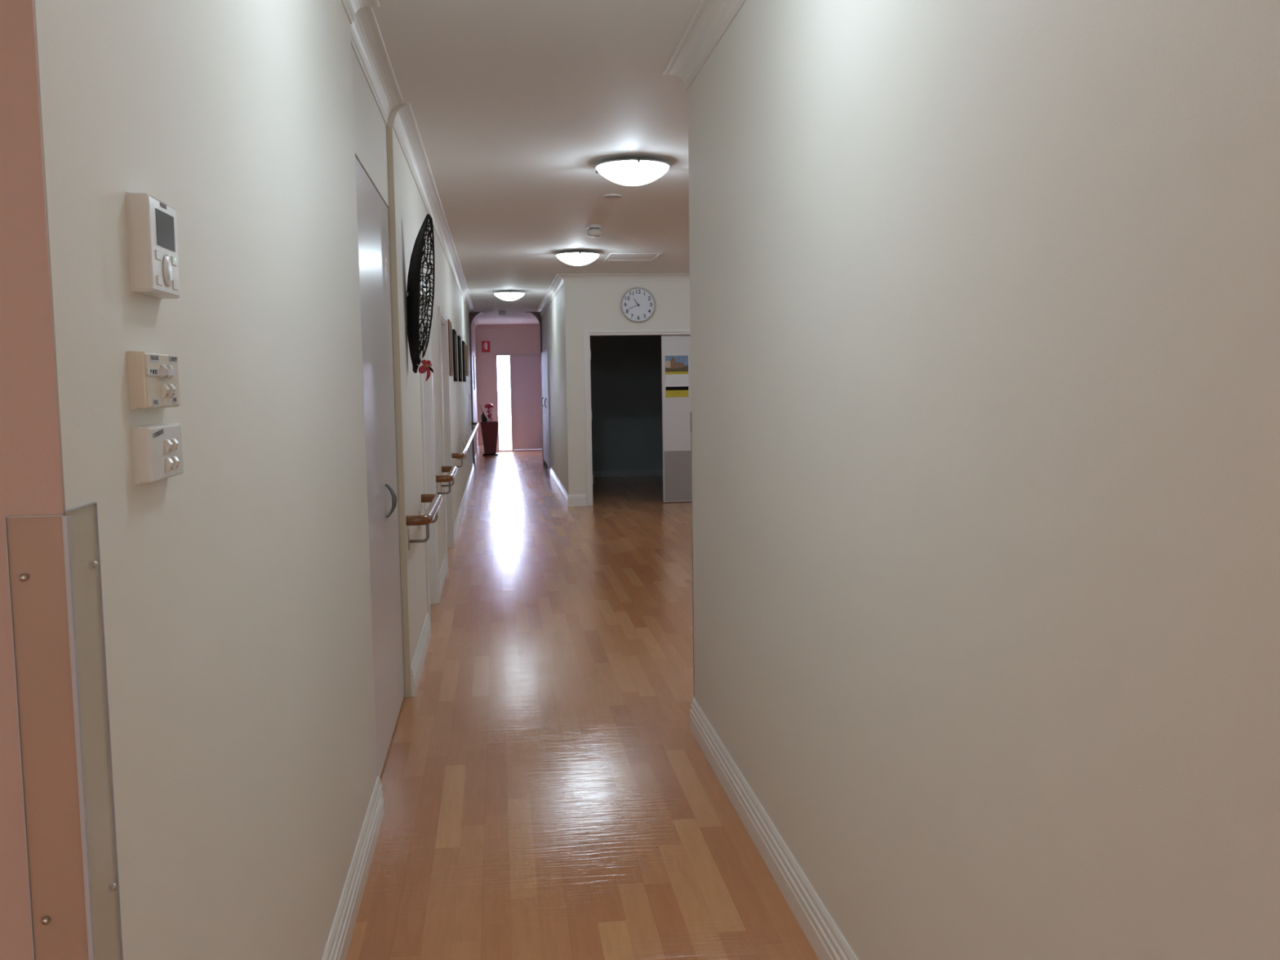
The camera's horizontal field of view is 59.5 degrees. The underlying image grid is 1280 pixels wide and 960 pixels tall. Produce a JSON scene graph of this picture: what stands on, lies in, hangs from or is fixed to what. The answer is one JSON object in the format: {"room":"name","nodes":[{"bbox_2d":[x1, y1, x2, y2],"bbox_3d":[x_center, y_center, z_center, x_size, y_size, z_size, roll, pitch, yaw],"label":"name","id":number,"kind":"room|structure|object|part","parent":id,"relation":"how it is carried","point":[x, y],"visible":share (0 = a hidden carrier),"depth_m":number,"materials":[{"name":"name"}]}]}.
{"room":"care home corridor","nodes":[
{"label":"care home corridor","id":0,"kind":"room"},
{"bbox_2d":[0,0,88,959],"bbox_3d":[-1.915,0.053,1.003,2.648,2.784,0.006,-1,5,-7],"label":"wall","id":1,"kind":"structure","parent":0,"point":[32,478],"depth_m":1.17,"materials":[{"name":"pink paint"}]},
{"bbox_2d":[34,0,472,959],"bbox_3d":[-2.067,-0.750,10.109,0.648,2.784,18.169,-1,5,-7],"label":"wall","id":2,"kind":"structure","parent":0,"point":[237,597],"depth_m":1.88,"materials":[{"name":"beige paint"}]},
{"bbox_2d":[4,502,123,959],"bbox_3d":[-0.622,0.641,1.257,0.064,1.229,0.095,-1,5,-7],"label":"guard","id":3,"kind":"object","parent":2,"relation":"attached to","point":[65,519],"visible":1,"depth_m":1.19,"materials":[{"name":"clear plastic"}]},
{"bbox_2d":[125,191,180,298],"bbox_3d":[-0.631,-0.302,1.460,0.029,0.122,0.126,-1,5,-7],"label":"controller","id":4,"kind":"object","parent":2,"relation":"attached to","point":[151,222],"visible":1,"depth_m":1.41,"materials":[{"name":"white plastic"}]},
{"bbox_3d":[-0.644,-0.302,1.458,0.004,0.122,0.126,-1,5,-7],"label":"plate","id":5,"kind":"part","parent":4,"relation":"part of","materials":[{"name":"white plastic"}]},
{"bbox_2d":[126,351,179,409],"bbox_3d":[-0.625,-0.130,1.456,0.032,0.072,0.147,-1,5,-7],"label":"switch plate","id":6,"kind":"object","parent":2,"relation":"attached to","point":[153,377],"visible":1,"depth_m":1.41,"materials":[{"name":"beige plastic"}]},
{"bbox_2d":[131,422,183,484],"bbox_3d":[-0.625,-0.037,1.464,0.028,0.071,0.147,-1,5,-7],"label":"switch plate","id":7,"kind":"object","parent":2,"relation":"attached to","point":[157,449],"visible":1,"depth_m":1.42,"materials":[{"name":"white plastic"}]},
{"bbox_2d":[321,776,384,959],"bbox_3d":[-2.053,1.256,2.432,2.666,0.139,2.696,-1,5,-7],"label":"baseboard","id":8,"kind":"structure","parent":2,"relation":"attached to","point":[340,938],"depth_m":3.20,"materials":[{"name":"white wood"}]},
{"bbox_2d":[355,156,404,777],"bbox_3d":[-1.265,-0.037,4.542,0.499,2.321,1.486,-1,5,-7],"label":"door","id":9,"kind":"structure","parent":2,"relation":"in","point":[372,213],"depth_m":4.58,"materials":[{"name":"white paint"}]},
{"bbox_3d":[-1.062,0.088,4.779,0.045,0.146,0.049,-1,5,-7],"label":"handle","id":10,"kind":"part","parent":9,"relation":"part of","materials":[{"name":"silver metal"}]},
{"bbox_2d":[386,125,411,697],"bbox_3d":[-1.140,-0.293,5.292,0.029,2.695,0.005,-1,5,-7],"label":"trim","id":11,"kind":"structure","parent":2,"relation":"attached to","point":[388,129],"depth_m":5.29,"materials":[{"name":"beige paint"}]},
{"bbox_2d":[340,0,474,313],"bbox_3d":[-3.034,-2.067,9.868,2.738,0.089,18.354,-1,5,-7],"label":"trim","id":12,"kind":"structure","parent":2,"relation":"attached to","point":[367,44],"depth_m":5.12,"materials":[{"name":"white paint"}]},
{"bbox_2d":[405,213,435,381],"bbox_3d":[-1.111,-0.928,5.721,0.141,0.842,0.170,-5,7,-40],"label":"wall decoration","id":13,"kind":"object","parent":2,"relation":"attached to","point":[413,295],"depth_m":5.68,"materials":[{"name":"black metal"}]},
{"bbox_3d":[-1.107,-0.622,5.685,0.021,0.071,0.032,-5,7,-40],"label":"flower stem","id":14,"kind":"part","parent":13,"relation":"part of","materials":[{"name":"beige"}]},
{"bbox_2d":[410,612,431,697],"bbox_3d":[-1.183,0.922,6.071,0.018,0.139,1.339,-1,5,-7],"label":"baseboard","id":15,"kind":"structure","parent":2,"relation":"attached to","point":[420,655],"depth_m":5.88,"materials":[{"name":"white wood"}]},
{"bbox_2d":[405,493,442,550],"bbox_3d":[-1.131,0.213,5.935,0.123,0.177,1.110,-1,5,-7],"label":"handrail","id":16,"kind":"object","parent":2,"relation":"attached to","point":[435,500],"visible":1,"depth_m":5.48,"materials":[{"name":"brown wood"}]},
{"bbox_3d":[-1.130,0.289,5.476,0.006,0.107,0.040,-1,5,-7],"label":"wall plate","id":17,"kind":"part","parent":16,"relation":"part of","materials":[{"name":"silver metal"}]},
{"bbox_3d":[-1.132,0.150,5.929,0.123,0.050,1.110,-1,5,-7],"label":"rail","id":18,"kind":"part","parent":16,"relation":"part of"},
{"bbox_2d":[419,280,439,624],"bbox_3d":[-1.472,-0.173,7.146,0.264,2.140,1.025,-1,5,-7],"label":"door","id":19,"kind":"structure","parent":2,"relation":"in","point":[426,387],"depth_m":7.57,"materials":[{"name":"white paint"}]},
{"bbox_2d":[437,437,439,453],"bbox_3d":[-1.499,-0.258,8.336,0.014,0.116,0.072,-1,5,-7],"label":"light switch","id":20,"kind":"object","parent":2,"relation":"attached to","point":[438,443],"visible":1,"depth_m":8.30,"materials":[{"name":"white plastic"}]},
{"bbox_3d":[-1.501,-0.258,8.336,0.009,0.116,0.072,-1,5,-7],"label":"plate","id":21,"kind":"part","parent":20,"relation":"part of","materials":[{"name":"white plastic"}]},
{"bbox_2d":[439,554,448,599],"bbox_3d":[-1.480,0.720,8.406,0.018,0.139,1.305,-1,5,-7],"label":"baseboard","id":22,"kind":"structure","parent":2,"relation":"attached to","point":[444,569],"depth_m":8.35,"materials":[{"name":"white wood"}]},
{"bbox_2d":[438,306,454,563],"bbox_3d":[-1.789,-0.379,9.640,0.264,2.120,1.380,-1,5,-7],"label":"door","id":23,"kind":"structure","parent":2,"relation":"in","point":[442,317],"depth_m":10.21,"materials":[{"name":"white paint"}]},
{"bbox_3d":[-1.796,-0.354,9.641,0.250,2.070,1.270,-1,5,-7],"label":"frame","id":24,"kind":"part","parent":23,"relation":"part of","materials":[{"name":"white wood"}]},
{"bbox_2d":[435,466,457,494],"bbox_3d":[-1.443,0.016,8.387,0.123,0.177,0.950,-1,5,-7],"label":"handrail","id":25,"kind":"object","parent":2,"relation":"attached to","point":[452,470],"visible":0.93,"depth_m":8.01,"materials":[{"name":"brown wood"}]},
{"bbox_3d":[-1.444,-0.047,8.382,0.123,0.050,0.950,-1,5,-7],"label":"rail","id":26,"kind":"part","parent":25,"relation":"part of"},
{"bbox_2d":[447,319,453,376],"bbox_3d":[-1.802,-1.247,10.600,0.026,0.520,0.580,-1,5,-7],"label":"framed picture","id":27,"kind":"object","parent":2,"relation":"attached to","point":[450,332],"visible":0.78,"depth_m":10.62,"materials":[{"name":"brown wood"}]},
{"bbox_2d":[448,324,452,372],"bbox_3d":[-1.804,-1.247,10.600,0.014,0.450,0.510,-1,5,-7],"label":"print","id":28,"kind":"object","parent":27,"relation":"attached to","point":[450,325],"depth_m":10.66},
{"bbox_2d":[452,328,457,381],"bbox_3d":[-1.964,-1.318,11.879,0.026,0.540,0.500,-1,5,-7],"label":"framed picture","id":29,"kind":"object","parent":2,"relation":"attached to","point":[454,332],"visible":1,"depth_m":11.65,"materials":[{"name":"black wood"}]},
{"bbox_2d":[454,333,457,377],"bbox_3d":[-1.965,-1.318,11.878,0.014,0.470,0.430,-1,5,-7],"label":"print","id":30,"kind":"object","parent":29,"relation":"attached to","point":[455,346],"depth_m":11.97},
{"bbox_2d":[457,335,462,381],"bbox_3d":[-2.159,-1.450,13.410,0.026,0.540,0.500,-1,5,-7],"label":"framed picture","id":31,"kind":"object","parent":2,"relation":"attached to","point":[459,338],"visible":1,"depth_m":13.18,"materials":[{"name":"black wood"}]},
{"bbox_2d":[459,339,461,375],"bbox_3d":[-2.161,-1.450,13.410,0.014,0.470,0.430,-1,5,-7],"label":"print","id":32,"kind":"object","parent":31,"relation":"attached to","point":[460,340],"depth_m":13.48},
{"bbox_2d":[453,462,474,544],"bbox_3d":[-2.623,0.170,14.808,0.666,0.139,8.933,-1,5,-7],"label":"baseboard","id":33,"kind":"structure","parent":2,"relation":"attached to","point":[457,523],"depth_m":13.07,"materials":[{"name":"white wood"}]},
{"bbox_2d":[462,340,466,382],"bbox_3d":[-2.370,-1.593,15.066,0.026,0.540,0.550,-1,5,-7],"label":"framed picture","id":34,"kind":"object","parent":2,"relation":"attached to","point":[463,341],"visible":1,"depth_m":14.81,"materials":[{"name":"black wood"}]},
{"bbox_2d":[451,422,479,467],"bbox_3d":[-2.268,-0.530,14.867,0.123,0.177,8.500,-1,5,-7],"label":"handrail","id":35,"kind":"object","parent":2,"relation":"attached to","point":[456,455],"visible":0.97,"depth_m":12.04,"materials":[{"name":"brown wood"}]},
{"bbox_2d":[465,344,468,376],"bbox_3d":[-2.572,-1.775,16.643,0.026,0.450,0.650,-1,5,-7],"label":"framed picture","id":36,"kind":"object","parent":2,"relation":"attached to","point":[466,345],"visible":0.92,"depth_m":16.33,"materials":[{"name":"brown wood"}]},
{"bbox_2d":[471,321,478,457],"bbox_3d":[-3.393,-1.825,22.481,0.147,2.784,4.125,-1,5,-7],"label":"wall","id":37,"kind":"structure","parent":0,"point":[473,329],"depth_m":21.97,"materials":[{"name":"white paint"}]},
{"bbox_2d":[473,355,476,390],"bbox_3d":[-3.321,-2.149,22.526,0.020,0.660,1.330,-1,5,-7],"label":"print","id":38,"kind":"object","parent":37,"relation":"attached to","point":[474,357],"visible":0.93,"depth_m":22.31},
{"bbox_2d":[474,445,497,465],"bbox_3d":[-3.095,-0.514,22.633,0.412,0.139,4.125,-1,5,-7],"label":"baseboard","id":39,"kind":"structure","parent":37,"relation":"attached to","point":[480,448],"depth_m":24.02,"materials":[{"name":"white wood"}]},
{"bbox_2d":[471,315,539,328],"bbox_3d":[-2.589,-3.188,22.466,1.512,0.089,4.125,-1,5,-7],"label":"trim","id":40,"kind":"structure","parent":37,"relation":"attached to","point":[477,326],"depth_m":24.45,"materials":[{"name":"pink paint"}]},
{"bbox_2d":[475,328,540,451],"bbox_3d":[-2.850,-2.027,24.680,1.780,2.784,0.120,-1,5,-7],"label":"wall","id":41,"kind":"structure","parent":0,"point":[502,340],"depth_m":24.54,"materials":[{"name":"pink paint"}]},
{"bbox_2d":[481,341,489,352],"bbox_3d":[-3.366,-2.913,24.447,0.177,0.245,0.060,-1,5,-7],"label":"fire sign","id":42,"kind":"object","parent":41,"relation":"attached to","point":[485,344],"visible":1,"depth_m":24.47,"materials":[{"name":"red plastic"}]},
{"bbox_2d":[495,354,511,451],"bbox_3d":[-3.005,-1.700,24.663,0.312,2.140,0.092,-1,5,-7],"label":"door","id":43,"kind":"structure","parent":41,"relation":"in","point":[496,355],"depth_m":24.59,"materials":[{"name":"grey wood"}]},
{"bbox_2d":[509,353,542,451],"bbox_3d":[-2.479,-1.715,24.749,0.753,2.140,0.132,-1,5,-7],"label":"door","id":44,"kind":"structure","parent":41,"relation":"in","point":[525,368],"depth_m":24.72,"materials":[{"name":"pink paint"}]},
{"bbox_2d":[468,311,546,466],"bbox_3d":[-3.321,-1.637,20.349,4.550,2.784,0.140,-1,5,-7],"label":"wall","id":45,"kind":"structure","parent":0,"point":[471,315],"depth_m":20.35,"materials":[{"name":"grey paint"}]},
{"bbox_2d":[372,0,702,324],"bbox_3d":[-0.411,-2.299,10.861,8.400,0.120,28.165,-1,5,-7],"label":"ceiling","id":46,"kind":"structure","parent":0,"point":[515,104],"depth_m":5.61,"materials":[{"name":"white paint"}]},
{"bbox_2d":[497,310,505,315],"bbox_3d":[-2.438,-2.951,19.771,0.132,0.092,0.132,-1,5,-7],"label":"smoke detector","id":47,"kind":"object","parent":46,"relation":"attached to","point":[501,313],"visible":1,"depth_m":19.72,"materials":[{"name":"white plastic"}]},
{"bbox_2d":[493,290,525,301],"bbox_3d":[-1.828,-2.578,15.680,0.456,0.132,0.460,-1,5,-7],"label":"ceiling light","id":48,"kind":"object","parent":46,"relation":"attached to","point":[508,295],"visible":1,"depth_m":15.54,"materials":[{"name":"white glass"}]},
{"bbox_2d":[554,249,600,266],"bbox_3d":[-0.615,-2.187,11.062,0.456,0.132,0.460,-1,5,-7],"label":"ceiling light","id":49,"kind":"object","parent":46,"relation":"attached to","point":[577,257],"visible":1,"depth_m":10.93,"materials":[{"name":"white glass"}]},
{"bbox_2d":[586,224,601,237],"bbox_3d":[-0.378,-2.048,9.215,0.132,0.092,0.132,-1,5,-7],"label":"smoke detector","id":50,"kind":"object","parent":46,"relation":"attached to","point":[593,230],"visible":1,"depth_m":9.17,"materials":[{"name":"white plastic"}]},
{"bbox_2d":[602,194,622,198],"bbox_3d":[-0.190,-1.961,7.739,0.140,0.010,0.140,-1,5,-7],"label":"ceiling disc","id":51,"kind":"object","parent":46,"relation":"attached to","point":[606,196],"visible":1,"depth_m":7.71,"materials":[{"name":"grey plastic"}]},
{"bbox_2d":[593,156,671,186],"bbox_3d":[-0.042,-1.798,6.565,0.456,0.132,0.460,-1,5,-7],"label":"ceiling light","id":52,"kind":"object","parent":46,"relation":"attached to","point":[628,171],"visible":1,"depth_m":6.44,"materials":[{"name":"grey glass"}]},
{"bbox_2d":[604,253,662,260],"bbox_3d":[-0.076,-2.303,11.563,0.520,0.005,0.630,-1,5,-7],"label":"ceiling access panel","id":53,"kind":"object","parent":46,"relation":"attached to","point":[612,256],"visible":1,"depth_m":11.53,"materials":[{"name":"white paint"}]},
{"bbox_2d":[541,283,568,493],"bbox_3d":[-0.940,-1.385,17.096,0.800,2.784,6.933,-1,5,-7],"label":"wall","id":54,"kind":"structure","parent":0,"point":[553,319],"depth_m":15.51,"materials":[{"name":"beige paint"}]},
{"bbox_2d":[541,351,546,463],"bbox_3d":[-1.417,-1.256,19.884,0.660,2.050,1.219,-1,5,-7],"label":"door","id":55,"kind":"structure","parent":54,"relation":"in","point":[542,353],"depth_m":19.82,"materials":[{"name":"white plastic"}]},
{"bbox_3d":[-1.734,-1.322,20.147,0.019,1.945,0.606,-1,5,-7],"label":"door","id":56,"kind":"part","parent":55,"relation":"part of","materials":[{"name":"grey paint"}]},
{"bbox_2d":[543,348,551,469],"bbox_3d":[-1.262,-1.151,18.673,0.660,2.050,1.219,-1,5,-7],"label":"door","id":57,"kind":"structure","parent":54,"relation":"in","point":[546,351],"depth_m":18.38,"materials":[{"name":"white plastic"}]},
{"bbox_3d":[-1.580,-1.217,18.936,0.019,1.945,0.606,-1,5,-7],"label":"door","id":58,"kind":"part","parent":57,"relation":"part of","materials":[{"name":"grey paint"}]},
{"bbox_2d":[550,467,586,506],"bbox_3d":[-1.053,0.054,15.861,0.232,0.139,4.551,-1,5,-7],"label":"baseboard","id":59,"kind":"structure","parent":54,"relation":"attached to","point":[570,500],"depth_m":13.63,"materials":[{"name":"white wood"}]},
{"bbox_2d":[346,450,818,959],"bbox_3d":[-0.368,0.594,11.117,8.400,0.120,28.165,-1,5,-7],"label":"floor","id":60,"kind":"structure","parent":0,"point":[550,793],"depth_m":4.42,"materials":[{"name":"laminate"}]},
{"bbox_2d":[480,421,498,455],"bbox_3d":[-3.158,-0.876,23.552,0.375,0.700,0.375,-1,5,-7],"label":"planter pot","id":61,"kind":"object","parent":60,"relation":"on","point":[489,429],"visible":1,"depth_m":23.40,"materials":[{"name":"red ceramic"}]},
{"bbox_2d":[479,403,487,422],"bbox_3d":[-3.284,-1.390,23.482,0.157,0.434,0.074,-1,5,-7],"label":"leafy plant","id":62,"kind":"object","parent":61,"relation":"on","point":[483,417],"visible":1,"depth_m":23.48,"materials":[{"name":"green plant"}]},
{"bbox_2d":[484,403,493,422],"bbox_3d":[-3.166,-1.392,23.506,0.196,0.426,0.196,-1,5,-7],"label":"flower","id":63,"kind":"object","parent":61,"relation":"on","point":[488,406],"visible":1,"depth_m":23.49,"materials":[{"name":"red plant"}]},
{"bbox_2d":[564,281,690,501],"bbox_3d":[1.227,-1.128,13.826,4.274,2.784,0.120,-1,5,-7],"label":"wall","id":64,"kind":"structure","parent":0,"point":[587,305],"depth_m":13.51,"materials":[{"name":"beige paint"}]},
{"bbox_2d":[583,328,691,506],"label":"door","id":65,"kind":"structure","parent":64,"relation":"in","point":[676,428],"depth_m":13.74,"materials":[{"name":"white paint"}]},
{"bbox_2d":[665,355,688,397],"bbox_3d":[0.451,-1.269,13.714,0.286,0.508,0.003,-1,5,-7],"label":"wall calendar","id":66,"kind":"object","parent":65,"relation":"attached to","point":[676,366],"visible":1,"depth_m":13.71,"materials":[{"name":"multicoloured paper"}]},
{"bbox_2d":[665,355,688,372],"bbox_3d":[0.449,-1.424,13.699,0.286,0.196,0.002,-1,5,-7],"label":"photo","id":67,"kind":"object","parent":66,"relation":"attached to","point":[673,363],"depth_m":13.70},
{"bbox_3d":[0.723,-0.056,13.854,0.854,0.620,0.002,-1,5,-7],"label":"kick plate","id":68,"kind":"part","parent":65,"relation":"part of","materials":[{"name":"silver metal"}]},
{"bbox_2d":[621,287,655,322],"bbox_3d":[-0.023,-2.110,13.501,0.420,0.420,0.040,-1,5,-7],"label":"wall clock","id":69,"kind":"object","parent":64,"relation":"attached to","point":[637,304],"visible":1,"depth_m":13.49,"materials":[{"name":"grey plastic"}]},
{"bbox_2d":[590,334,690,471],"bbox_3d":[0.232,-1.286,15.787,2.554,2.784,4.033,-1,5,-7],"label":"wall","id":70,"kind":"structure","parent":0,"point":[625,371],"depth_m":17.68,"materials":[{"name":"grey paint"}]},
{"bbox_2d":[592,469,662,477],"bbox_3d":[-0.034,-0.112,17.786,2.444,0.100,0.015,-1,5,-7],"label":"baseboard","id":71,"kind":"structure","parent":70,"relation":"attached to","point":[640,472],"depth_m":17.76,"materials":[{"name":"grey"}]},
{"bbox_2d":[688,0,1279,959],"bbox_3d":[2.827,-0.035,1.201,4.291,2.784,7.667,-1,5,-7],"label":"wall","id":72,"kind":"structure","parent":0,"point":[984,295],"depth_m":1.82,"materials":[{"name":"beige paint"}]},
{"bbox_2d":[536,0,746,316],"bbox_3d":[1.710,-2.056,8.944,4.281,0.089,23.600,-1,5,-7],"label":"trim","id":73,"kind":"structure","parent":72,"relation":"attached to","point":[712,19],"depth_m":4.30,"materials":[{"name":"white paint"}]},
{"bbox_2d":[689,411,694,695],"bbox_3d":[0.238,0.320,4.776,0.034,1.226,0.015,-1,5,-7],"label":"strip","id":74,"kind":"object","parent":72,"relation":"attached to","point":[691,411],"visible":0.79,"depth_m":4.77,"materials":[{"name":"grey"}]},
{"bbox_2d":[689,697,857,959],"bbox_3d":[2.787,1.283,1.319,4.209,0.139,7.685,-1,5,-7],"label":"baseboard","id":75,"kind":"structure","parent":72,"relation":"attached to","point":[821,931],"depth_m":3.38,"materials":[{"name":"white wood"}]},
{"label":"outside","id":76,"kind":"structure","parent":0,"visible":0},
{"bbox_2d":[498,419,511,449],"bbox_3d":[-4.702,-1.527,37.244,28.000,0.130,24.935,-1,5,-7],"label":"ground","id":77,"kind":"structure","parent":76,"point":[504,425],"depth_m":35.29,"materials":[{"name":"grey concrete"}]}
]}

